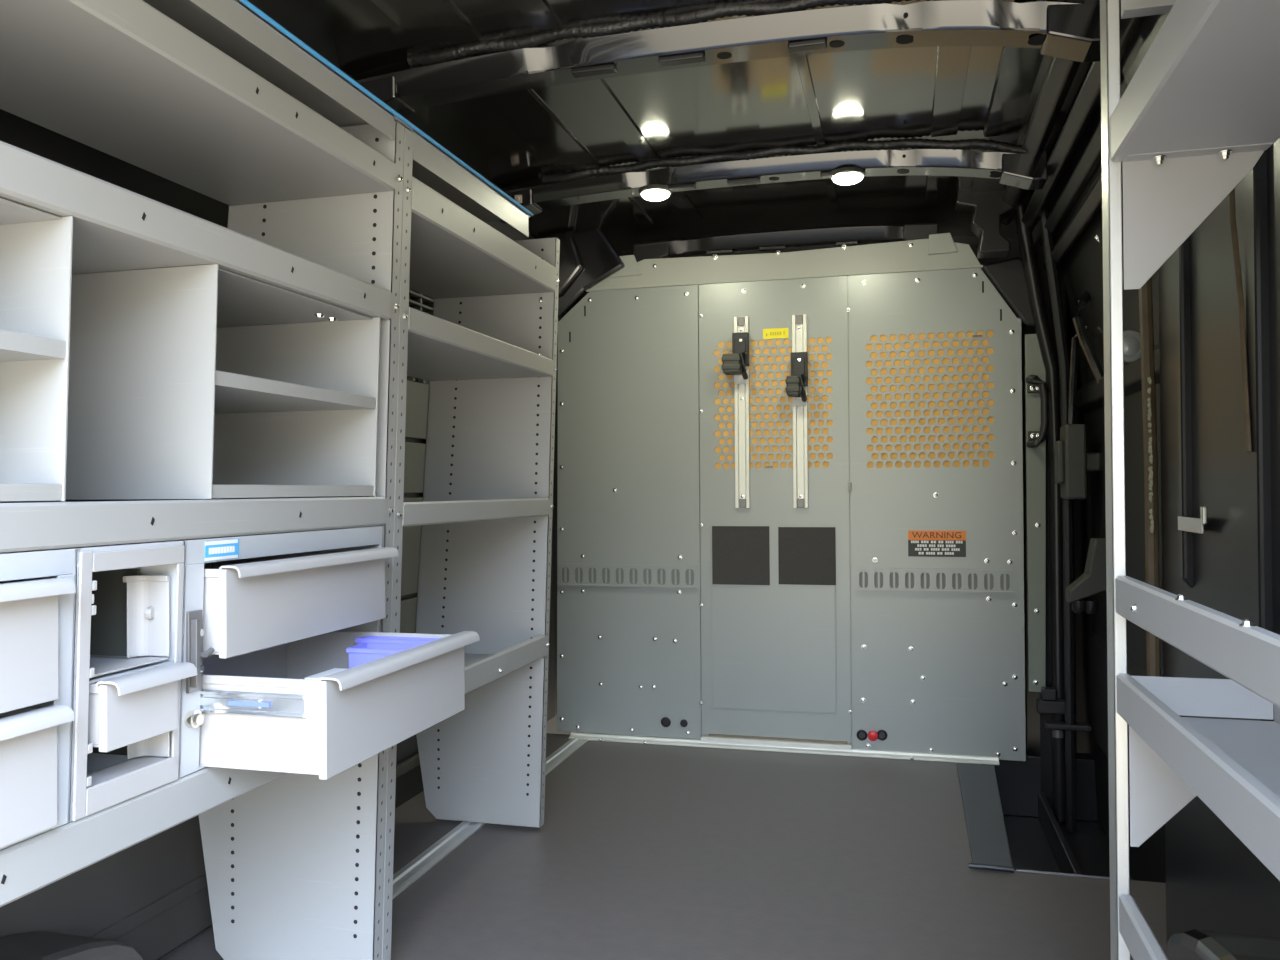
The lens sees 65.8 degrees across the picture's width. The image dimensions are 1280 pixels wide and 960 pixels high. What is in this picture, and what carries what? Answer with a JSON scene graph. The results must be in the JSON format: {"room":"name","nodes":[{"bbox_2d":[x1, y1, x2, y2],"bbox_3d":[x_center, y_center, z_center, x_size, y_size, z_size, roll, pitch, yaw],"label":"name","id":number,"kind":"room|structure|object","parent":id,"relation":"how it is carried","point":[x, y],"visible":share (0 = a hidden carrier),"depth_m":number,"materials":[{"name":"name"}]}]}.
{"room":"vehicle interior","nodes":[
{"label":"vehicle interior","id":0,"kind":"room"},
{"bbox_2d":[0,109,561,959],"bbox_3d":[-0.850,-0.031,2.395,0.260,2.100,4.000,-1,-1,15],"label":"wall","id":1,"kind":"structure","parent":0,"point":[16,131],"depth_m":2.02,"materials":[{"name":"black metal"}]},
{"bbox_2d":[0,290,433,959],"bbox_3d":[-0.939,0.162,2.132,0.034,1.610,2.950,-1,-1,15],"label":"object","id":2,"kind":"structure","parent":1,"relation":"attached to","point":[151,895],"depth_m":1.99,"materials":[{"name":"black metal"}]},
{"bbox_2d":[158,733,1166,959],"bbox_3d":[0.092,0.988,1.912,2.130,0.040,3.560,-1,-1,15],"label":"floor","id":3,"kind":"structure","parent":0,"point":[640,851],"depth_m":2.42,"materials":[{"name":"rubber"}]},
{"bbox_2d":[0,931,142,959],"bbox_3d":[-1.055,0.851,1.356,0.185,0.240,0.838,-1,-1,15],"label":"wheel arch","id":4,"kind":"object","parent":3,"relation":"on","point":[39,945],"visible":1,"depth_m":1.62,"materials":[{"name":"black metal"}]},
{"bbox_2d":[0,0,403,959],"bbox_3d":[-0.840,0.136,1.305,0.454,1.645,1.362,-1,-1,15],"label":"shelving unit","id":5,"kind":"object","parent":3,"relation":"on","point":[294,862],"visible":0.6,"depth_m":1.58,"materials":[{"name":"grey paint"}]},
{"bbox_2d":[0,198,72,501],"bbox_3d":[-0.908,-0.142,0.967,0.375,0.334,0.497,-1,-1,15],"label":"divider","id":6,"kind":"object","parent":5,"relation":"on","point":[36,245],"visible":1,"depth_m":1.17,"materials":[{"name":"grey paint"}]},
{"bbox_2d":[0,483,61,500],"bbox_3d":[-0.914,0.014,0.967,0.361,0.020,0.491,-1,-1,15],"label":"tray","id":7,"kind":"object","parent":6,"relation":"on","point":[8,491],"depth_m":1.12,"materials":[{"name":"grey paint"}]},
{"bbox_2d":[0,329,65,361],"bbox_3d":[-0.912,-0.153,0.968,0.367,0.022,0.491,-1,-1,15],"label":"shelf","id":8,"kind":"object","parent":6,"relation":"attached to","point":[49,345],"depth_m":1.13,"materials":[{"name":"white metal"}]},
{"bbox_2d":[0,548,76,849],"bbox_3d":[-0.900,0.244,0.974,0.400,0.326,0.510,-1,-1,15],"label":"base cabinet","id":9,"kind":"object","parent":5,"relation":"on","point":[38,587],"visible":1,"depth_m":1.11,"materials":[{"name":"grey paint"}]},
{"bbox_2d":[66,541,196,821],"bbox_3d":[-0.809,0.247,1.309,0.406,0.326,0.181,-1,-1,15],"label":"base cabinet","id":10,"kind":"object","parent":5,"relation":"on","point":[128,668],"visible":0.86,"depth_m":1.29,"materials":[{"name":"grey paint"}]},
{"bbox_2d":[65,264,379,499],"bbox_3d":[-0.723,-0.137,1.674,0.375,0.334,0.456,-1,-1,15],"label":"divider","id":11,"kind":"object","parent":5,"relation":"on","point":[209,381],"visible":0.96,"depth_m":1.47,"materials":[{"name":"grey paint"}]},
{"bbox_2d":[212,484,373,497],"bbox_3d":[-0.728,0.019,1.674,0.361,0.020,0.450,-1,-1,15],"label":"tray","id":12,"kind":"object","parent":11,"relation":"on","point":[218,490],"depth_m":1.60,"materials":[{"name":"grey paint"}]},
{"bbox_2d":[214,370,375,413],"bbox_3d":[-0.727,-0.144,1.675,0.367,0.022,0.450,-1,-1,15],"label":"shelf","id":13,"kind":"object","parent":11,"relation":"attached to","point":[234,393],"depth_m":1.69,"materials":[{"name":"grey metal"}]},
{"bbox_2d":[170,526,479,779],"bbox_3d":[-0.630,0.249,1.635,0.586,0.326,0.537,-1,-1,15],"label":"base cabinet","id":14,"kind":"object","parent":5,"relation":"on","point":[283,612],"visible":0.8,"depth_m":1.47,"materials":[{"name":"white metal"}]},
{"bbox_2d":[205,539,238,560],"bbox_3d":[-0.603,0.101,1.430,0.002,0.028,0.074,-1,-1,15],"label":"sticker","id":15,"kind":"object","parent":14,"relation":"attached to","point":[217,549],"visible":1,"depth_m":1.43,"materials":[{"name":"blue paper"}]},
{"bbox_2d":[304,668,345,679],"bbox_3d":[-0.468,0.362,1.640,0.153,0.081,0.096,-1,-1,15],"label":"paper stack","id":16,"kind":"object","parent":14,"relation":"in","point":[318,676],"visible":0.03,"depth_m":1.64,"materials":[{"name":"white paper"}]},
{"bbox_2d":[346,642,422,667],"bbox_3d":[-0.428,0.347,1.723,0.146,0.114,0.066,-1,-1,15],"label":"storage bin","id":17,"kind":"object","parent":14,"relation":"in","point":[363,653],"visible":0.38,"depth_m":1.71,"materials":[{"name":"blue plastic"}]},
{"bbox_2d":[355,636,440,644],"bbox_3d":[-0.427,0.344,1.778,0.171,0.120,0.035,-1,-1,15],"label":"storage bin","id":18,"kind":"object","parent":14,"relation":"in","point":[363,639],"visible":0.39,"depth_m":1.78,"materials":[{"name":"blue plastic"}]},
{"bbox_2d":[143,0,532,236],"bbox_3d":[-0.716,-0.682,1.661,0.383,0.094,1.998,-1,-1,15],"label":"tray","id":19,"kind":"object","parent":5,"relation":"on","point":[239,29],"visible":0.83,"depth_m":1.71,"materials":[{"name":"grey paint"}]},
{"bbox_2d":[382,128,559,959],"bbox_3d":[-0.551,0.145,2.404,0.454,1.645,0.902,-1,-1,15],"label":"shelving unit","id":20,"kind":"object","parent":3,"relation":"on","point":[486,352],"visible":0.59,"depth_m":2.78,"materials":[{"name":"grey paint"}]},
{"bbox_2d":[392,738,587,899],"bbox_3d":[-0.619,0.972,2.266,0.065,0.008,3.085,-1,-1,15],"label":"rail","id":21,"kind":"object","parent":3,"relation":"on","point":[403,878],"visible":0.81,"depth_m":2.63,"materials":[{"name":"metal"}]},
{"bbox_2d":[547,233,1045,764],"bbox_3d":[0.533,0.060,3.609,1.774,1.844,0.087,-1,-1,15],"label":"wall","id":22,"kind":"structure","parent":3,"relation":"on","point":[915,397],"depth_m":3.58,"materials":[{"name":"grey metal"}]},
{"bbox_2d":[555,229,624,317],"bbox_3d":[-0.263,-0.800,3.800,0.414,0.378,0.065,-1,-1,15],"label":"corner gusset","id":23,"kind":"object","parent":22,"relation":"attached to","point":[586,258],"visible":0.46,"depth_m":3.78,"materials":[{"name":"black paint"}]},
{"bbox_2d":[590,197,652,226],"bbox_3d":[-0.089,-0.968,3.474,0.148,0.011,0.540,-1,-1,15],"label":"trim","id":24,"kind":"structure","parent":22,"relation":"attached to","point":[621,212],"depth_m":3.56,"materials":[{"name":"black paint"}]},
{"bbox_2d":[669,191,702,219],"bbox_3d":[0.133,-0.977,3.416,0.068,0.011,0.540,-1,-1,15],"label":"trim","id":25,"kind":"structure","parent":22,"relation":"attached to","point":[680,199],"depth_m":3.50,"materials":[{"name":"black paint"}]},
{"bbox_2d":[722,316,749,507],"bbox_3d":[0.350,-0.249,3.606,0.091,0.704,0.088,-1,-1,15],"label":"rail","id":26,"kind":"object","parent":22,"relation":"attached to","point":[736,364],"visible":1,"depth_m":3.63,"materials":[{"name":"metal"}]},
{"bbox_2d":[712,526,769,584],"bbox_3d":[0.370,0.277,3.635,0.211,0.215,0.005,-1,-1,15],"label":"pad","id":27,"kind":"object","parent":22,"relation":"attached to","point":[740,554],"visible":1,"depth_m":3.63,"materials":[{"name":"black rubber"}]},
{"bbox_2d":[763,328,787,338],"bbox_3d":[0.496,-0.535,3.616,0.093,0.037,0.001,-1,-1,15],"label":"sticker","id":28,"kind":"object","parent":22,"relation":"attached to","point":[774,333],"visible":1,"depth_m":3.62,"materials":[{"name":"yellow paper"}]},
{"bbox_2d":[786,314,807,507],"bbox_3d":[0.564,-0.249,3.550,0.073,0.701,0.088,-1,-1,15],"label":"rail","id":29,"kind":"object","parent":22,"relation":"attached to","point":[797,383],"visible":1,"depth_m":3.58,"materials":[{"name":"metal"}]},
{"bbox_2d":[778,527,835,584],"bbox_3d":[0.602,0.274,3.574,0.204,0.208,0.005,-1,-1,15],"label":"pad","id":30,"kind":"object","parent":22,"relation":"attached to","point":[806,555],"visible":1,"depth_m":3.57,"materials":[{"name":"black rubber"}]},
{"bbox_2d":[825,179,838,207],"bbox_3d":[0.632,-0.982,3.285,0.031,0.011,0.540,-1,-1,15],"label":"trim","id":31,"kind":"structure","parent":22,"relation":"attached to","point":[830,184],"depth_m":3.37,"materials":[{"name":"black paint"}]},
{"bbox_2d":[908,531,965,556],"bbox_3d":[1.039,0.223,3.467,0.194,0.091,0.002,-1,-1,15],"label":"warning label","id":32,"kind":"object","parent":22,"relation":"attached to","point":[920,543],"visible":1,"depth_m":3.47,"materials":[{"name":"orange"}]},
{"bbox_2d":[911,541,962,554],"bbox_3d":[1.039,0.237,3.467,0.173,0.049,0.001,-1,-1,15],"label":"print","id":33,"kind":"object","parent":32,"relation":"attached to","point":[917,547],"depth_m":3.47,"materials":[{"name":"white"}]},
{"bbox_2d":[924,175,949,203],"bbox_3d":[0.964,-0.976,3.198,0.077,0.011,0.540,-1,-1,15],"label":"trim","id":34,"kind":"structure","parent":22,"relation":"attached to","point":[936,190],"depth_m":3.30,"materials":[{"name":"black paint"}]},
{"bbox_2d":[970,149,1006,192],"bbox_3d":[1.138,-0.963,3.152,0.150,0.011,0.540,-1,-1,15],"label":"trim","id":35,"kind":"structure","parent":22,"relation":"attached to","point":[978,184],"depth_m":3.22,"materials":[{"name":"black paint"}]},
{"bbox_2d":[982,257,1034,326],"bbox_3d":[1.274,-0.645,3.413,0.177,0.240,0.040,-1,-1,15],"label":"corner gusset","id":36,"kind":"object","parent":22,"relation":"attached to","point":[1008,276],"visible":0.75,"depth_m":3.39,"materials":[{"name":"black paint"}]},
{"bbox_2d":[1026,375,1048,447],"bbox_3d":[1.344,-0.233,3.348,0.066,0.248,0.071,-1,-1,15],"label":"handle","id":37,"kind":"object","parent":22,"relation":"attached to","point":[1035,438],"visible":1,"depth_m":3.32,"materials":[{"name":"black plastic"}]},
{"bbox_2d":[1014,204,1076,831],"bbox_3d":[1.370,0.111,3.305,0.178,2.085,0.161,0,-1,-19],"label":"door pillar","id":38,"kind":"structure","parent":22,"relation":"attached to","point":[1061,510],"depth_m":3.34,"materials":[{"name":"black metal"}]},
{"bbox_2d":[1023,243,1076,810],"bbox_3d":[1.457,0.174,3.451,0.192,2.000,0.111,0,-1,-9],"label":"door frame","id":39,"kind":"structure","parent":22,"relation":"attached to","point":[1039,738],"depth_m":3.41,"materials":[{"name":"black paint"}]},
{"bbox_2d":[982,752,1132,879],"bbox_3d":[1.324,1.070,2.926,0.545,0.240,1.150,-1,-1,15],"label":"step","id":40,"kind":"structure","parent":22,"relation":"attached to","point":[1037,841],"depth_m":3.30,"materials":[{"name":"black paint"}]},
{"bbox_2d":[957,763,1013,871],"bbox_3d":[1.008,0.964,2.903,0.122,0.015,0.960,-1,-1,16],"label":"plate","id":41,"kind":"object","parent":3,"relation":"on","point":[985,823],"visible":1,"depth_m":2.80,"materials":[{"name":"metal"}]},
{"bbox_2d":[1016,869,1109,879],"bbox_3d":[1.051,0.965,2.417,0.248,0.007,0.008,-1,-1,15],"label":"edging","id":42,"kind":"object","parent":3,"relation":"on","point":[1017,870],"visible":0.65,"depth_m":2.42,"materials":[{"name":"silver metal"}]},
{"bbox_2d":[1100,0,1279,959],"bbox_3d":[0.626,0.060,0.789,0.245,1.772,1.245,-1,-1,15],"label":"shelf rack","id":43,"kind":"object","parent":3,"relation":"on","point":[1201,107],"visible":1,"depth_m":1.29,"materials":[{"name":"metal"}]},
{"bbox_2d":[1164,929,1279,959],"bbox_3d":[0.722,0.755,0.993,0.158,0.400,0.959,-1,-1,15],"label":"wheel arch","id":44,"kind":"object","parent":3,"relation":"on","point":[1194,944],"visible":0.97,"depth_m":1.25,"materials":[{"name":"black paint"}]},
{"bbox_2d":[248,0,1092,255],"bbox_3d":[0.101,-0.982,2.153,1.840,0.080,4.000,-1,-1,15],"label":"ceiling","id":45,"kind":"structure","parent":0,"point":[873,94],"depth_m":2.65,"materials":[{"name":"black polished metal"}]},
{"bbox_2d":[371,0,480,47],"bbox_3d":[-0.539,-0.981,1.762,0.148,0.011,0.920,-1,-1,15],"label":"trim","id":46,"kind":"structure","parent":45,"relation":"attached to","point":[429,23],"depth_m":2.10,"materials":[{"name":"black paint"}]},
{"bbox_2d":[512,0,561,29],"bbox_3d":[-0.317,-0.990,1.704,0.068,0.011,0.920,-1,-1,15],"label":"trim","id":47,"kind":"structure","parent":45,"relation":"attached to","point":[539,13],"depth_m":2.08,"materials":[{"name":"black paint"}]},
{"bbox_2d":[477,89,599,171],"bbox_3d":[-0.290,-0.974,2.710,0.148,0.011,0.760,-1,-1,15],"label":"roof panel","id":48,"kind":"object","parent":45,"relation":"attached to","point":[523,112],"depth_m":2.73,"materials":[{"name":"black paint"}]},
{"bbox_2d":[577,79,659,160],"bbox_3d":[-0.068,-0.983,2.652,0.068,0.011,0.760,-1,-1,15],"label":"trim","id":49,"kind":"structure","parent":45,"relation":"attached to","point":[598,91],"depth_m":2.67,"materials":[{"name":"black paint"}]},
{"bbox_2d":[355,0,1099,116],"bbox_3d":[0.116,-0.908,2.158,1.665,0.147,0.102,-1,-1,15],"label":"bow","id":50,"kind":"object","parent":45,"relation":"attached to","point":[1069,31],"visible":0.88,"depth_m":2.09,"materials":[{"name":"black polished metal"}]},
{"bbox_2d":[407,0,1081,67],"bbox_3d":[0.164,-0.960,2.094,1.434,0.094,0.038,-1,-1,15],"label":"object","id":51,"kind":"object","parent":50,"relation":"attached to","point":[702,15],"visible":0.97,"depth_m":2.14,"materials":[{"name":"black metal"}]},
{"bbox_2d":[499,148,1047,222],"bbox_3d":[0.340,-0.898,3.009,1.665,0.143,0.102,-1,-1,15],"label":"bow","id":52,"kind":"object","parent":45,"relation":"attached to","point":[1027,171],"visible":0.86,"depth_m":2.94,"materials":[{"name":"black polished metal"}]},
{"bbox_2d":[515,195,521,202],"bbox_3d":[-0.396,-0.897,3.163,0.025,0.036,0.058,0,-1,-36],"label":"clip","id":53,"kind":"object","parent":52,"relation":"attached to","point":[518,198],"visible":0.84,"depth_m":3.14,"materials":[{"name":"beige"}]},
{"bbox_2d":[639,184,671,200],"bbox_3d":[0.048,-0.889,3.081,0.104,0.030,0.104,-1,-1,15],"label":"dome light","id":54,"kind":"object","parent":52,"relation":"attached to","point":[653,192],"visible":1,"depth_m":3.05,"materials":[{"name":"grey plastic"}]},
{"bbox_2d":[542,138,1026,183],"bbox_3d":[0.389,-0.946,2.947,1.434,0.094,0.038,-1,-1,15],"label":"wiring loom","id":55,"kind":"object","parent":52,"relation":"attached to","point":[892,144],"visible":0.98,"depth_m":2.92,"materials":[{"name":"black plastic"}]},
{"bbox_2d":[830,167,865,184],"bbox_3d":[0.615,-0.895,2.932,0.104,0.030,0.104,-1,-1,15],"label":"dome light","id":56,"kind":"object","parent":52,"relation":"attached to","point":[846,175],"visible":1,"depth_m":2.90,"materials":[{"name":"grey plastic"}]},
{"bbox_2d":[622,223,978,261],"bbox_3d":[0.600,-0.876,3.674,1.360,0.102,0.102,-1,-1,15],"label":"bow","id":57,"kind":"object","parent":45,"relation":"attached to","point":[848,235],"visible":0.91,"depth_m":3.65,"materials":[{"name":"black paint"}]},
{"bbox_2d":[795,55,825,144],"bbox_3d":[0.431,-0.988,2.521,0.031,0.011,0.760,-1,-1,15],"label":"trim","id":58,"kind":"structure","parent":45,"relation":"attached to","point":[802,62],"depth_m":2.54,"materials":[{"name":"black paint"}]},
{"bbox_2d":[930,46,970,136],"bbox_3d":[0.764,-0.982,2.434,0.077,0.011,0.760,-1,-1,15],"label":"trim","id":59,"kind":"structure","parent":45,"relation":"attached to","point":[952,62],"depth_m":2.47,"materials":[{"name":"black paint"}]},
{"bbox_2d":[955,189,1012,258],"bbox_3d":[1.157,-0.882,3.333,0.179,0.255,0.100,-1,-1,15],"label":"bracket","id":60,"kind":"object","parent":45,"relation":"attached to","point":[988,209],"visible":0.73,"depth_m":3.28,"materials":[{"name":"black paint"}]},
{"bbox_2d":[1119,0,1279,941],"bbox_3d":[0.792,-0.035,1.007,0.218,2.060,2.150,-1,-1,15],"label":"wall","id":61,"kind":"structure","parent":0,"point":[1214,882],"depth_m":1.66,"materials":[{"name":"black metal"}]},
{"bbox_2d":[983,47,1051,136],"bbox_3d":[0.937,-0.969,2.388,0.150,0.011,0.760,-1,-1,15],"label":"trim","id":62,"kind":"structure","parent":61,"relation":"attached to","point":[1021,73],"depth_m":2.44,"materials":[{"name":"black paint"}]},
{"bbox_2d":[1001,0,1099,224],"bbox_3d":[0.857,-0.948,1.850,0.062,0.076,3.400,-1,-1,15],"label":"trim","id":63,"kind":"structure","parent":61,"relation":"attached to","point":[1060,75],"depth_m":2.45,"materials":[{"name":"black paint"}]},
{"bbox_2d":[1032,66,1123,245],"bbox_3d":[1.284,-0.925,2.953,0.200,0.310,1.850,-1,-1,15],"label":"trim","id":64,"kind":"structure","parent":61,"relation":"attached to","point":[1095,120],"depth_m":2.81,"materials":[{"name":"black paint"}]},
{"bbox_2d":[1016,1,1143,233],"bbox_3d":[0.916,-0.897,1.835,0.051,0.077,3.400,-1,-1,15],"label":"trim","id":65,"kind":"structure","parent":61,"relation":"attached to","point":[1088,99],"depth_m":2.42,"materials":[{"name":"black paint"}]},
{"bbox_2d":[1035,78,1127,246],"bbox_3d":[0.971,-0.856,1.820,0.046,0.080,3.400,-1,-1,15],"label":"trim","id":66,"kind":"structure","parent":61,"relation":"attached to","point":[1091,156],"depth_m":2.72,"materials":[{"name":"black paint"}]},
{"bbox_2d":[1043,162,1122,271],"bbox_3d":[0.991,-0.759,1.814,0.046,0.075,3.400,-1,-1,15],"label":"trim","id":67,"kind":"structure","parent":61,"relation":"attached to","point":[1092,203],"depth_m":2.79,"materials":[{"name":"black paint"}]},
{"bbox_2d":[1059,177,1165,882],"bbox_3d":[1.408,0.165,2.912,0.198,1.988,1.890,-1,-1,15],"label":"door","id":68,"kind":"structure","parent":61,"relation":"in","point":[1081,269],"depth_m":3.05,"materials":[{"name":"black paint"}]},
{"bbox_2d":[1036,687,1091,737],"bbox_3d":[1.410,0.775,3.294,0.160,0.155,0.100,-1,-1,15],"label":"roller","id":69,"kind":"object","parent":68,"relation":"attached to","point":[1048,703],"visible":0.91,"depth_m":3.30,"materials":[{"name":"black plastic"}]},
{"bbox_2d":[1055,325,1100,498],"bbox_3d":[1.414,-0.216,3.202,0.132,0.557,0.131,-1,-1,15],"label":"latch","id":70,"kind":"object","parent":68,"relation":"attached to","point":[1072,462],"depth_m":3.16,"materials":[{"name":"grey plastic"}]},
{"bbox_2d":[1065,538,1105,613],"bbox_3d":[1.392,0.296,3.065,0.130,0.230,0.080,-1,-1,15],"label":"roller arm","id":71,"kind":"object","parent":68,"relation":"attached to","point":[1092,581],"visible":0.84,"depth_m":3.03,"materials":[{"name":"black metal"}]},
{"bbox_2d":[1073,235,1103,382],"bbox_3d":[1.375,-0.468,2.962,0.122,0.583,0.441,-1,-1,15],"label":"guide","id":72,"kind":"object","parent":68,"relation":"attached to","point":[1079,325],"visible":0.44,"depth_m":3.03,"materials":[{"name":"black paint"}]},
{"bbox_2d":[1123,330,1140,362],"bbox_3d":[1.075,-0.293,2.171,0.078,0.072,0.029,-1,-1,15],"label":"reflector","id":73,"kind":"object","parent":68,"relation":"attached to","point":[1131,338],"visible":0.59,"depth_m":2.16,"materials":[{"name":"grey plastic"}]},
{"bbox_2d":[1139,276,1160,676],"bbox_3d":[1.064,0.078,2.058,0.026,1.071,0.102,-1,-1,15],"label":"strip","id":74,"kind":"object","parent":61,"relation":"attached to","point":[1145,292],"visible":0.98,"depth_m":2.06,"materials":[{"name":"beige metal"}]},
{"bbox_2d":[1178,506,1206,533],"bbox_3d":[0.981,0.069,1.762,0.007,0.047,0.172,-1,-1,15],"label":"bracket","id":75,"kind":"object","parent":61,"relation":"attached to","point":[1189,524],"depth_m":1.74,"materials":[{"name":"silver metal"}]},
{"bbox_2d":[1229,188,1251,451],"bbox_3d":[0.908,-0.266,1.498,0.008,0.451,0.072,-1,-1,15],"label":"bead","id":76,"kind":"object","parent":61,"relation":"attached to","point":[1245,386],"visible":0.84,"depth_m":1.49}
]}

